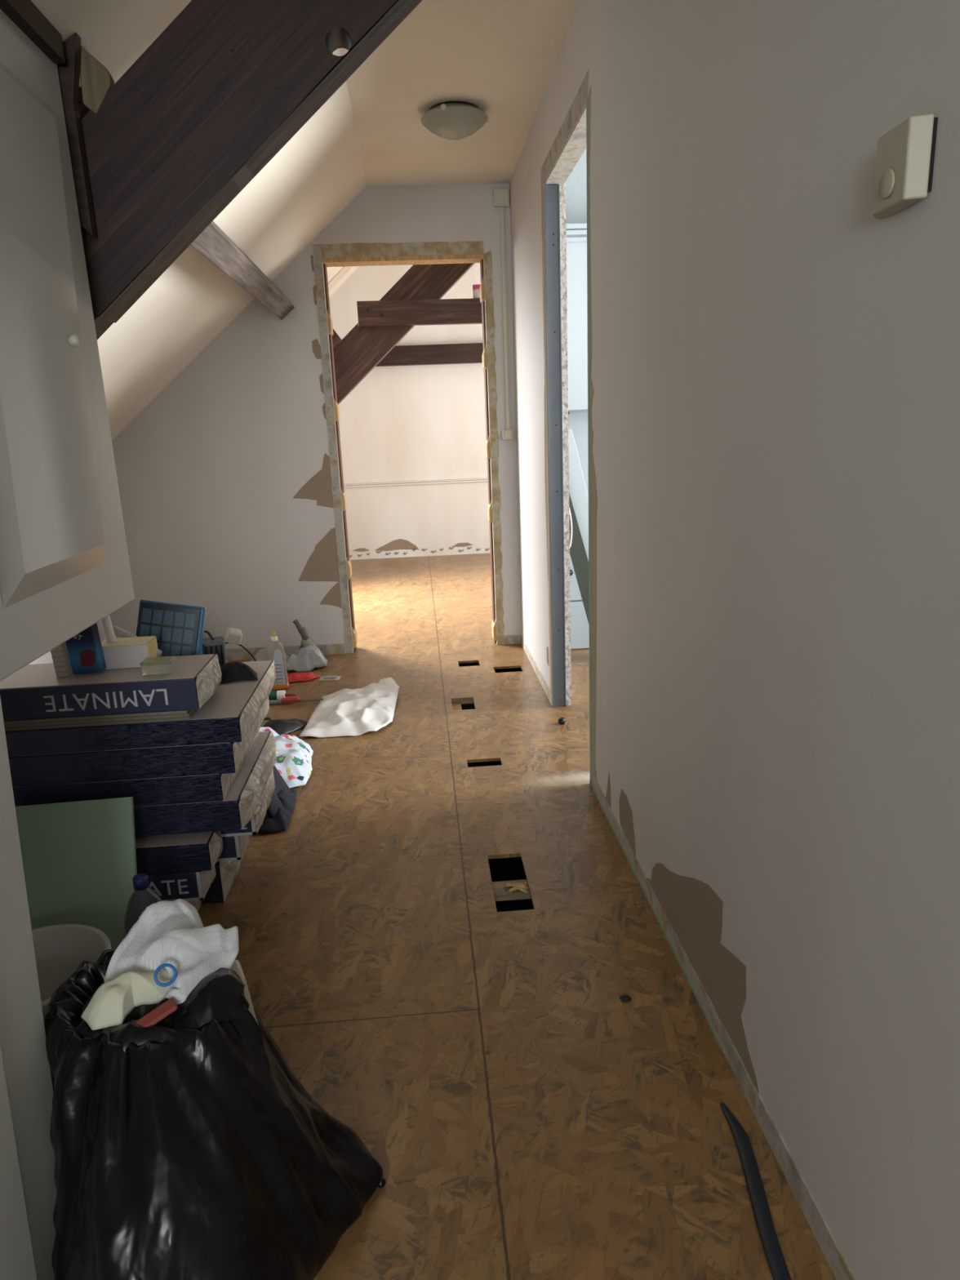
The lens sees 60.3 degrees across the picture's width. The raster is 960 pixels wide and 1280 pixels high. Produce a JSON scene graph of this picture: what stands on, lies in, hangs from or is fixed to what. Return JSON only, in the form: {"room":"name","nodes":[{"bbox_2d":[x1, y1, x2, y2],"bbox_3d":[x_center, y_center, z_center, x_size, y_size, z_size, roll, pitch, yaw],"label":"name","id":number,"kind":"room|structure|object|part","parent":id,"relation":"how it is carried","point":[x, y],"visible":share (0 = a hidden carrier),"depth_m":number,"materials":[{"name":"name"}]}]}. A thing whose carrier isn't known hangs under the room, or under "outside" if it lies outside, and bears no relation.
{"room":"construction site","nodes":[
{"label":"construction site","id":0,"kind":"room"},
{"bbox_2d":[28,620,106,664],"bbox_3d":[-1.839,0.317,0.766,0.100,1.600,7.605,-3,15,-4],"label":"wall","id":1,"kind":"structure","parent":0,"point":[46,658],"depth_m":3.84,"materials":[{"name":"paint"}]},
{"bbox_2d":[30,0,579,440],"bbox_3d":[-0.745,-0.655,0.604,2.468,1.545,7.605,-3,15,-4],"label":"ceiling","id":2,"kind":"structure","parent":0,"point":[500,57],"depth_m":3.18,"materials":[{"name":"paint"}]},
{"bbox_2d":[80,0,422,339],"bbox_3d":[-0.683,-0.942,1.817,1.797,1.387,0.102,-3,15,-4],"label":"rafter","id":3,"kind":"object","parent":2,"relation":"attached to","point":[226,85],"visible":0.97,"depth_m":1.74,"materials":[{"name":"brown wood"}]},
{"bbox_2d":[57,32,97,239],"bbox_3d":[-0.833,-1.034,1.707,0.067,0.373,0.030,-3,15,-4],"label":"wooden beam","id":4,"kind":"structure","parent":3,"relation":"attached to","point":[68,73],"depth_m":1.69,"materials":[{"name":"brown wood"}]},
{"bbox_2d":[80,45,114,114],"bbox_3d":[-0.793,-1.160,1.714,0.061,0.131,0.030,-3,15,-4],"label":"wood block","id":5,"kind":"object","parent":3,"relation":"attached to","point":[95,78],"visible":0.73,"depth_m":1.70,"materials":[{"name":"beige wood"}]},
{"bbox_2d":[421,101,488,139],"bbox_3d":[-0.096,-2.001,3.207,0.265,0.094,0.259,-3,15,-4],"label":"ceiling lamp","id":6,"kind":"object","parent":2,"relation":"attached to","point":[449,120],"visible":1,"depth_m":3.14,"materials":[{"name":"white glass"}]},
{"bbox_2d":[326,266,359,297],"bbox_3d":[-0.265,-2.683,6.006,4.450,2.080,3.500,-3,15,-4],"label":"ceiling","id":7,"kind":"structure","parent":0,"point":[332,272],"depth_m":6.93,"materials":[{"name":"paint"}]},
{"bbox_2d":[328,266,357,296],"bbox_3d":[-1.360,-2.944,7.110,1.934,1.748,0.140,-3,15,-4],"label":"rafter","id":8,"kind":"object","parent":7,"relation":"attached to","point":[345,272],"visible":0.02,"depth_m":7.03,"materials":[{"name":"paint"}]},
{"bbox_2d":[109,148,588,660],"bbox_3d":[0.225,-1.592,4.430,6.400,3.300,0.160,-3,15,-4],"label":"wall","id":9,"kind":"structure","parent":0,"point":[230,480],"depth_m":4.42,"materials":[{"name":"paint"}]},
{"bbox_2d":[78,86,294,319],"bbox_3d":[-0.943,-1.425,3.026,0.170,0.178,2.511,-3,15,-4],"label":"purlin","id":10,"kind":"object","parent":9,"relation":"attached to","point":[212,243],"visible":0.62,"depth_m":3.03,"materials":[{"name":"brown wood"}]},
{"bbox_2d":[493,188,509,207],"bbox_3d":[0.108,-2.236,4.182,0.080,0.080,0.043,-3,15,-4],"label":"junction box","id":11,"kind":"object","parent":9,"relation":"attached to","point":[500,196],"visible":1,"depth_m":4.16,"materials":[{"name":"beige plastic"}]},
{"bbox_3d":[0.110,-2.231,4.163,0.066,0.066,0.005,-3,15,-4],"label":"lid","id":12,"kind":"part","parent":11,"relation":"part of","materials":[{"name":"beige plastic"}]},
{"bbox_2d":[499,207,510,429],"bbox_3d":[0.131,-1.669,4.343,0.022,1.100,0.014,-3,15,-4],"label":"duct","id":13,"kind":"object","parent":9,"relation":"attached to","point":[501,209],"visible":1,"depth_m":4.33,"materials":[{"name":"beige plastic"}]},
{"bbox_2d":[501,429,512,439],"bbox_3d":[0.146,-1.111,4.476,0.060,0.052,0.036,-3,15,-4],"label":"light switch","id":14,"kind":"object","parent":9,"relation":"attached to","point":[507,434],"visible":1,"depth_m":4.46,"materials":[{"name":"beige plastic"}]},
{"bbox_2d":[566,222,587,410],"bbox_3d":[0.685,-1.646,4.256,0.820,0.877,0.210,-3,15,-4],"label":"window","id":15,"kind":"structure","parent":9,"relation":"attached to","point":[576,233],"depth_m":4.17,"materials":[{"name":"glass"}]},
{"bbox_3d":[0.675,-2.038,4.066,0.820,0.022,0.040,-3,15,-4],"label":"cornice","id":16,"kind":"part","parent":15,"relation":"part of","materials":[{"name":"white"}]},
{"bbox_3d":[0.675,-2.016,4.080,0.820,0.022,0.025,-3,15,-4],"label":"cornice","id":17,"kind":"part","parent":15,"relation":"part of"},
{"bbox_3d":[0.676,-1.989,4.094,0.820,0.022,0.012,-3,15,-4],"label":"cornice","id":18,"kind":"part","parent":15,"relation":"part of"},
{"bbox_2d":[333,262,475,404],"bbox_3d":[-0.544,-2.253,5.644,2.377,2.168,0.100,-3,15,-4],"label":"rafter","id":19,"kind":"object","parent":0,"point":[362,348],"visible":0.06,"depth_m":5.62,"materials":[{"name":"brown wood"}]},
{"bbox_2d":[332,328,342,349],"bbox_3d":[-1.197,-1.863,5.567,0.558,0.424,0.080,-3,15,-4],"label":"beam","id":20,"kind":"structure","parent":19,"relation":"attached to","point":[336,340],"depth_m":5.51,"materials":[{"name":"brown wood"}]},
{"bbox_2d":[356,297,482,327],"bbox_3d":[0.145,-2.234,5.606,1.935,0.155,0.078,-3,15,-4],"label":"beam","id":21,"kind":"structure","parent":19,"relation":"attached to","point":[442,311],"depth_m":5.54,"materials":[{"name":"brown wood"}]},
{"bbox_2d":[472,284,480,298],"bbox_3d":[-0.017,-2.344,5.569,0.062,0.090,0.062,-3,15,-4],"label":"paint jar","id":22,"kind":"object","parent":21,"relation":"on","point":[476,291],"visible":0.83,"depth_m":5.54,"materials":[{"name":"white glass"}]},
{"bbox_3d":[-0.018,-2.374,5.561,0.062,0.028,0.062,-3,15,-4],"label":"lid","id":23,"kind":"part","parent":22,"relation":"part of","materials":[{"name":"pink plastic"}]},
{"bbox_2d":[328,262,490,559],"bbox_3d":[-0.698,-2.482,7.812,5.100,3.400,0.102,-3,15,-4],"label":"wall","id":24,"kind":"structure","parent":0,"point":[418,421],"depth_m":7.92,"materials":[{"name":"paint"}]},
{"bbox_2d":[343,476,487,487],"bbox_3d":[-0.307,-1.546,8.018,4.200,0.045,0.026,-3,15,-4],"label":"trim","id":25,"kind":"structure","parent":24,"relation":"attached to","point":[473,478],"depth_m":7.99,"materials":[{"name":"white wood"}]},
{"bbox_2d":[375,342,483,366],"bbox_3d":[0.201,-2.684,7.715,2.900,0.170,0.100,-3,15,-4],"label":"tie","id":26,"kind":"object","parent":24,"relation":"attached to","point":[448,353],"visible":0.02,"depth_m":7.63,"materials":[{"name":"brown wood"}]},
{"bbox_2d":[198,552,835,1279],"bbox_3d":[0.546,0.610,2.943,6.600,0.240,11.300,-3,15,-4],"label":"floor","id":27,"kind":"structure","parent":0,"point":[522,1119],"depth_m":1.86,"materials":[{"name":"brown wood"}]},
{"bbox_2d":[0,8,134,1279],"bbox_3d":[-1.181,0.160,0.540,1.179,1.967,2.745,-3,15,-4],"label":"wall","id":28,"kind":"structure","parent":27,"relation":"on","point":[64,563],"depth_m":1.42,"materials":[{"name":"paint"}]},
{"bbox_3d":[-0.595,0.762,0.315,0.107,0.850,1.924,-3,15,-4],"label":"door","id":29,"kind":"part","parent":28,"relation":"part of","materials":[{"name":"paint"}]},
{"bbox_3d":[-0.637,0.744,0.394,0.157,0.868,2.091,-3,15,-4],"label":"panel","id":30,"kind":"part","parent":28,"relation":"part of","materials":[{"name":"paint"}]},
{"bbox_2d":[0,0,65,63],"bbox_3d":[-0.746,-0.853,0.411,0.042,0.049,2.530,-3,15,-4],"label":"batten","id":31,"kind":"object","parent":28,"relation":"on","point":[24,14],"visible":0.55,"depth_m":1.52,"materials":[{"name":"brown wood"}]},
{"bbox_3d":[-0.789,-0.544,1.461,0.016,0.886,0.520,-3,15,-4],"label":"door","id":32,"kind":"part","parent":28,"relation":"part of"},
{"bbox_3d":[-0.790,-0.579,1.599,0.031,0.024,0.024,-3,15,-4],"label":"knob","id":33,"kind":"part","parent":28,"relation":"part of","materials":[{"name":"beige plastic"}]},
{"bbox_2d":[31,924,111,1013],"bbox_3d":[-0.906,0.757,1.706,0.300,0.201,0.300,-3,15,-4],"label":"bucket","id":34,"kind":"object","parent":27,"relation":"on","point":[60,950],"visible":0.21,"depth_m":1.81,"materials":[{"name":"plastic"}]},
{"bbox_2d":[15,796,137,950],"bbox_3d":[-0.977,0.598,1.925,0.375,0.401,0.196,-3,15,-4],"label":"board","id":35,"kind":"object","parent":27,"relation":"on","point":[79,857],"visible":0.48,"depth_m":1.94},
{"bbox_2d":[123,873,162,937],"bbox_3d":[-0.729,0.662,1.825,0.100,0.313,0.100,-3,15,-4],"label":"water bottle","id":36,"kind":"object","parent":27,"relation":"on","point":[143,895],"visible":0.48,"depth_m":1.78,"materials":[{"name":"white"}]},
{"bbox_2d":[186,900,201,911],"bbox_3d":[-1.245,0.721,2.143,1.015,0.083,0.115,-3,15,-4],"label":"pack","id":37,"kind":"object","parent":27,"relation":"on","point":[197,904],"visible":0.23,"depth_m":2.17},
{"bbox_2d":[147,866,216,901],"bbox_3d":[-1.253,0.642,2.122,1.115,0.080,0.116,-3,15,-4],"label":"pack","id":38,"kind":"object","parent":37,"relation":"on","point":[194,886],"visible":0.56,"depth_m":2.10},
{"bbox_2d":[135,831,222,875],"bbox_3d":[-1.225,0.564,2.105,1.118,0.075,0.115,-3,15,-4],"label":"pack","id":39,"kind":"object","parent":38,"relation":"on","point":[190,851],"visible":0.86,"depth_m":2.08},
{"bbox_2d":[43,949,386,1279],"bbox_3d":[-0.538,0.719,1.368,0.780,0.416,0.500,12,20,43],"label":"bag","id":40,"kind":"object","parent":27,"relation":"on","point":[187,1144],"visible":0.8,"depth_m":1.17,"materials":[{"name":"black plastic"}]},
{"bbox_2d":[80,980,158,1024],"bbox_3d":[-0.531,0.561,1.328,0.229,0.093,0.189,-3,15,-4],"label":"filling","id":41,"kind":"object","parent":40,"relation":"in","point":[138,1012],"visible":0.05,"depth_m":1.26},
{"bbox_2d":[80,967,168,1030],"bbox_3d":[-0.531,0.535,1.268,0.155,0.060,0.079,-8,16,-22],"label":"crumpled paper","id":42,"kind":"object","parent":40,"relation":"on","point":[114,999],"visible":0.91,"depth_m":1.25,"materials":[{"name":"beige paper"}]},
{"bbox_2d":[136,998,177,1026],"bbox_3d":[-0.480,0.557,1.228,0.058,0.027,0.021,-11,17,-31],"label":"scrap","id":43,"kind":"object","parent":40,"relation":"in","point":[169,1006],"visible":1,"depth_m":1.23,"materials":[{"name":"red plastic"}]},
{"bbox_2d":[103,898,239,1004],"bbox_3d":[-0.498,0.514,1.325,0.182,0.141,0.193,3,15,20],"label":"cloth","id":44,"kind":"object","parent":40,"relation":"on","point":[174,933],"visible":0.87,"depth_m":1.32,"materials":[{"name":"white fabric"}]},
{"bbox_2d":[153,963,177,986],"bbox_3d":[-0.480,0.511,1.260,0.033,0.032,0.021,-10,16,-27],"label":"ring","id":45,"kind":"object","parent":44,"relation":"on","point":[155,975],"visible":1,"depth_m":1.26,"materials":[{"name":"blue plastic"}]},
{"bbox_2d":[230,959,258,1025],"bbox_3d":[-0.379,0.624,1.358,0.029,0.131,0.167,-11,17,-30],"label":"liner","id":46,"kind":"object","parent":40,"relation":"in","point":[236,966],"visible":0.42,"depth_m":1.36,"materials":[{"name":"beige plastic"}]},
{"bbox_2d":[201,856,243,903],"bbox_3d":[-1.248,0.653,2.325,1.121,0.124,0.260,-3,15,-4],"label":"pack","id":47,"kind":"object","parent":27,"relation":"on","point":[227,872],"visible":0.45,"depth_m":2.25},
{"bbox_2d":[216,835,252,862],"bbox_3d":[-1.270,0.557,2.308,1.266,0.070,0.281,-3,15,-4],"label":"pack","id":48,"kind":"object","parent":47,"relation":"on","point":[234,847],"visible":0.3,"depth_m":2.22},
{"bbox_2d":[220,769,275,836],"bbox_3d":[-1.227,0.486,2.304,1.263,0.065,0.301,-3,15,-4],"label":"pack","id":49,"kind":"object","parent":48,"relation":"on","point":[252,827],"visible":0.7,"depth_m":2.23},
{"bbox_2d":[133,730,276,836],"bbox_3d":[-1.234,0.415,2.286,1.278,0.080,0.500,-3,15,-4],"label":"pack","id":50,"kind":"object","parent":49,"relation":"on","point":[240,804],"visible":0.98,"depth_m":2.08},
{"bbox_2d":[12,728,259,807],"bbox_3d":[-1.278,0.343,2.264,1.267,0.072,0.500,-3,15,-4],"label":"pack","id":51,"kind":"object","parent":50,"relation":"on","point":[204,788],"visible":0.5,"depth_m":2.05},
{"bbox_2d":[8,697,269,787],"bbox_3d":[-1.245,0.266,2.247,1.265,0.080,0.500,-3,15,-4],"label":"pack","id":52,"kind":"object","parent":51,"relation":"on","point":[39,770],"visible":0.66,"depth_m":2.03},
{"bbox_2d":[4,660,275,756],"bbox_3d":[-1.223,0.191,2.240,1.268,0.065,0.520,-3,15,-4],"label":"pack","id":53,"kind":"object","parent":52,"relation":"on","point":[233,708],"visible":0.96,"depth_m":2.02},
{"bbox_2d":[3,708,199,731],"bbox_3d":[-1.311,0.187,2.087,1.200,0.024,0.240,-3,15,-4],"label":"sheets","id":54,"kind":"object","parent":53,"relation":"on","point":[178,715],"visible":0.4,"depth_m":2.00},
{"bbox_2d":[0,653,222,720],"bbox_3d":[-1.303,0.137,2.066,1.275,0.080,0.226,-3,15,-4],"label":"pack","id":55,"kind":"object","parent":54,"relation":"on","point":[34,691],"visible":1,"depth_m":1.99},
{"bbox_2d":[50,641,72,677],"bbox_3d":[-1.037,0.044,2.045,0.032,0.091,0.031,-3,15,-4],"label":"cartons","id":56,"kind":"object","parent":55,"relation":"on","point":[62,665],"visible":0.94,"depth_m":2.04,"materials":[{"name":"cardboard"}]},
{"bbox_2d":[65,622,106,674],"bbox_3d":[-0.984,0.014,2.055,0.078,0.136,0.036,-3,15,-1],"label":"box","id":57,"kind":"object","parent":55,"relation":"on","point":[85,651],"visible":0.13,"depth_m":2.04,"materials":[{"name":"blue cardboard"}]},
{"bbox_2d":[100,614,116,642],"bbox_3d":[-0.952,-0.015,2.126,0.043,0.159,0.024,-3,15,-4],"label":"paper roll","id":58,"kind":"object","parent":55,"relation":"on","point":[106,623],"visible":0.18,"depth_m":2.11,"materials":[{"name":"white paper"}]},
{"bbox_2d":[101,635,157,669],"bbox_3d":[-0.908,0.033,2.128,0.129,0.060,0.087,-4,15,-5],"label":"box","id":59,"kind":"object","parent":55,"relation":"on","point":[125,652],"visible":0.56,"depth_m":2.09,"materials":[{"name":"white cardboard"}]},
{"bbox_3d":[-0.909,0.005,2.121,0.128,0.002,0.087,-4,15,-5],"label":"lid","id":60,"kind":"part","parent":59,"relation":"part of","materials":[{"name":"beige cardboard"}]},
{"bbox_2d":[113,626,162,657],"bbox_3d":[-0.903,0.005,2.177,0.136,0.085,0.024,1,15,14],"label":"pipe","id":61,"kind":"object","parent":55,"relation":"on","point":[119,632],"visible":0.5,"depth_m":2.17,"materials":[{"name":"white plastic"}]},
{"bbox_2d":[139,656,175,675],"bbox_3d":[-0.796,0.064,2.044,0.070,0.033,0.054,-3,15,-4],"label":"clear box","id":62,"kind":"object","parent":55,"relation":"on","point":[162,664],"visible":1,"depth_m":2.02,"materials":[{"name":"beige plastic"}]},
{"bbox_3d":[-0.796,0.051,2.041,0.070,0.007,0.054,-3,15,-4],"label":"lid","id":63,"kind":"part","parent":62,"relation":"part of","materials":[{"name":"plastic"}]},
{"bbox_2d":[135,599,206,656],"bbox_3d":[-0.862,0.016,2.289,0.215,0.262,0.080,-4,15,-5],"label":"case","id":64,"kind":"object","parent":53,"relation":"on","point":[178,629],"visible":0.66,"depth_m":2.27,"materials":[{"name":"plastic"}]},
{"bbox_2d":[201,627,242,666],"bbox_3d":[-0.773,0.021,2.447,0.126,0.127,0.162,-11,17,-31],"label":"power adapter","id":65,"kind":"object","parent":53,"relation":"on","point":[211,645],"visible":0.5,"depth_m":2.38,"materials":[{"name":"plastic"}]},
{"bbox_2d":[220,661,257,683],"bbox_3d":[-0.697,0.082,2.342,0.145,0.047,0.109,-3,15,-4],"label":"pouch","id":66,"kind":"object","parent":53,"relation":"on","point":[233,671],"visible":0.92,"depth_m":2.31,"materials":[{"name":"fabric"}]},
{"bbox_2d":[224,642,289,672],"bbox_3d":[-1.241,0.119,4.285,0.507,0.176,0.235,1,15,13],"label":"cable","id":67,"kind":"object","parent":27,"relation":"on","point":[240,645],"visible":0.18,"depth_m":4.30,"materials":[{"name":"plastic"}]},
{"bbox_2d":[250,646,295,670],"bbox_3d":[-1.115,0.096,4.419,0.261,0.139,0.201,-3,15,-4],"label":"clear plastic bag","id":68,"kind":"object","parent":27,"relation":"on","point":[261,655],"visible":0.28,"depth_m":4.38,"materials":[{"name":"grey"}]},
{"bbox_2d":[257,765,297,832],"bbox_3d":[-0.722,0.415,2.740,0.184,0.335,0.342,-3,15,-4],"label":"garment","id":69,"kind":"object","parent":27,"relation":"on","point":[280,810],"visible":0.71,"depth_m":2.70,"materials":[{"name":"fabric"}]},
{"bbox_2d":[266,631,288,690],"bbox_3d":[-1.004,0.102,4.076,0.098,0.290,0.056,-3,15,-4],"label":"detergent bottle","id":70,"kind":"object","parent":27,"relation":"on","point":[275,650],"visible":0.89,"depth_m":4.06,"materials":[{"name":"white plastic"}]},
{"bbox_2d":[268,690,296,700],"bbox_3d":[-0.983,0.265,3.938,0.211,0.047,0.047,-3,15,-2],"label":"tube","id":71,"kind":"object","parent":27,"relation":"on","point":[274,695],"visible":0.49,"depth_m":3.92,"materials":[{"name":"white plastic"}]},
{"bbox_2d":[262,717,307,734],"bbox_3d":[-0.914,0.366,3.530,0.312,0.050,0.204,-1,15,6],"label":"strap","id":72,"kind":"object","parent":27,"relation":"on","point":[281,726],"visible":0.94,"depth_m":3.51,"materials":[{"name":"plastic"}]},
{"bbox_2d":[259,726,313,787],"bbox_3d":[-0.807,0.424,3.212,0.340,0.083,0.640,-3,15,-4],"label":"tea towel","id":73,"kind":"object","parent":27,"relation":"on","point":[294,755],"visible":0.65,"depth_m":3.07,"materials":[{"name":"white fabric"}]},
{"bbox_2d":[269,697,323,705],"bbox_3d":[-0.903,0.285,3.877,0.330,0.030,0.032,-3,15,-3],"label":"screwdriver","id":74,"kind":"object","parent":27,"relation":"on","point":[291,700],"visible":0.83,"depth_m":3.87,"materials":[{"name":"red plastic"}]},
{"bbox_3d":[-0.794,0.282,3.888,0.110,0.012,0.012,-4,15,-8],"label":"rod","id":75,"kind":"part","parent":74,"relation":"part of","materials":[{"name":"silver metal"}]},
{"bbox_2d":[287,672,320,682],"bbox_3d":[-0.961,0.188,4.243,0.283,0.037,0.095,-6,15,-15],"label":"pouch","id":76,"kind":"object","parent":27,"relation":"on","point":[295,677],"visible":0.75,"depth_m":4.23,"materials":[{"name":"red plastic"}]},
{"bbox_2d":[292,619,317,648],"bbox_3d":[-0.942,0.014,4.531,0.186,0.252,0.085,4,16,24],"label":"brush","id":77,"kind":"object","parent":27,"relation":"on","point":[305,642],"visible":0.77,"depth_m":4.53,"materials":[{"name":"grey plastic"}]},
{"bbox_3d":[-0.921,0.062,4.534,0.144,0.155,0.085,4,16,24],"label":"handle","id":78,"kind":"part","parent":77,"relation":"part of","materials":[{"name":"beige plastic"}]},
{"bbox_2d":[287,645,327,671],"bbox_3d":[-0.938,0.086,4.477,0.221,0.116,0.211,-3,15,-4],"label":"plastic bag","id":79,"kind":"object","parent":27,"relation":"on","point":[309,657],"visible":0.98,"depth_m":4.42,"materials":[{"name":"white plastic"}]},
{"bbox_2d":[319,675,340,680],"bbox_3d":[-0.771,0.194,4.243,0.100,0.016,0.056,-2,15,2],"label":"card","id":80,"kind":"object","parent":27,"relation":"on","point":[332,677],"visible":1,"depth_m":4.23,"materials":[{"name":"grey paper"}]},
{"bbox_2d":[299,677,399,737],"bbox_3d":[-0.571,0.284,3.744,0.405,0.073,0.660,-3,15,-4],"label":"plastic bag","id":81,"kind":"object","parent":27,"relation":"on","point":[345,712],"visible":1,"depth_m":3.62,"materials":[{"name":"white plastic"}]},
{"bbox_2d":[503,881,527,896],"bbox_3d":[0.099,0.685,2.284,0.066,0.020,0.058,-3,15,-4],"label":"splintered offcut","id":82,"kind":"object","parent":27,"relation":"on","point":[511,888],"visible":1,"depth_m":2.27,"materials":[{"name":"beige wood"}]},
{"bbox_2d":[557,717,565,724],"bbox_3d":[0.345,0.340,3.484,0.034,0.028,0.034,-3,15,-4],"label":"stopper","id":83,"kind":"object","parent":27,"relation":"on","point":[562,721],"visible":1,"depth_m":3.47,"materials":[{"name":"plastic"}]},
{"bbox_2d":[568,428,588,559],"bbox_3d":[0.545,-0.475,4.254,0.409,1.195,0.030,-3,15,-4],"label":"leaning board","id":84,"kind":"object","parent":27,"relation":"on","point":[577,488],"visible":0.26,"depth_m":4.17,"materials":[{"name":"white wood"}]},
{"bbox_2d":[568,493,589,625],"bbox_3d":[0.505,-0.576,4.168,0.370,1.435,0.020,-3,15,-4],"label":"plank","id":85,"kind":"object","parent":27,"relation":"on","point":[578,554],"visible":0.18,"depth_m":4.20,"materials":[{"name":"grey wood"}]},
{"bbox_2d":[569,555,589,648],"bbox_3d":[0.778,-0.278,4.621,0.920,0.620,0.194,-3,15,-4],"label":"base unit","id":86,"kind":"object","parent":27,"relation":"on","point":[580,627],"visible":0.12,"depth_m":4.57,"materials":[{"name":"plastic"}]},
{"bbox_3d":[0.778,-0.393,4.528,0.920,0.330,0.018,-3,15,-4],"label":"drawer","id":87,"kind":"part","parent":86,"relation":"part of","materials":[{"name":"white wood"}]},
{"bbox_3d":[0.790,-0.096,4.604,0.920,0.268,0.018,-3,15,-4],"label":"drawer","id":88,"kind":"part","parent":86,"relation":"part of","materials":[{"name":"white wood"}]},
{"bbox_2d":[619,995,631,1001],"bbox_3d":[0.319,0.782,1.809,0.026,0.009,0.017,-3,15,-4],"label":"crumb","id":89,"kind":"object","parent":27,"relation":"on","point":[625,997],"visible":1,"depth_m":1.80,"materials":[{"name":"black"}]},
{"bbox_2d":[720,1102,791,1279],"bbox_3d":[0.448,0.907,1.305,0.033,0.012,0.448,-2,15,3],"label":"strip","id":90,"kind":"object","parent":27,"relation":"on","point":[771,1246],"visible":1,"depth_m":1.32,"materials":[{"name":"black plastic"}]},
{"bbox_2d":[509,0,959,1279],"bbox_3d":[0.516,-0.317,0.858,0.088,2.600,7.735,-3,15,-4],"label":"wall","id":91,"kind":"structure","parent":0,"point":[774,360],"depth_m":1.26,"materials":[{"name":"paint"}]},
{"bbox_2d":[544,183,566,706],"bbox_3d":[0.316,-0.724,3.434,0.056,2.113,0.012,-3,15,-4],"label":"stud","id":92,"kind":"object","parent":91,"relation":"attached to","point":[552,198],"visible":1,"depth_m":3.40,"materials":[{"name":"grey metal"}]},
{"bbox_2d":[568,506,572,547],"bbox_3d":[0.384,-0.486,3.530,0.021,0.202,0.006,-3,15,-4],"label":"hanging cord","id":93,"kind":"object","parent":91,"relation":"hanging from","point":[569,507],"visible":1,"depth_m":3.53,"materials":[{"name":"plastic"}]},
{"bbox_2d":[872,113,937,219],"bbox_3d":[0.450,-0.506,0.889,0.028,0.080,0.086,-3,15,-4],"label":"wall control","id":94,"kind":"object","parent":91,"relation":"attached to","point":[904,162],"visible":1,"depth_m":0.86,"materials":[{"name":"beige plastic"}]},
{"bbox_3d":[0.462,-0.508,0.888,0.004,0.068,0.081,-3,15,-4],"label":"plate","id":95,"kind":"part","parent":94,"relation":"part of","materials":[{"name":"plastic"}]}
]}

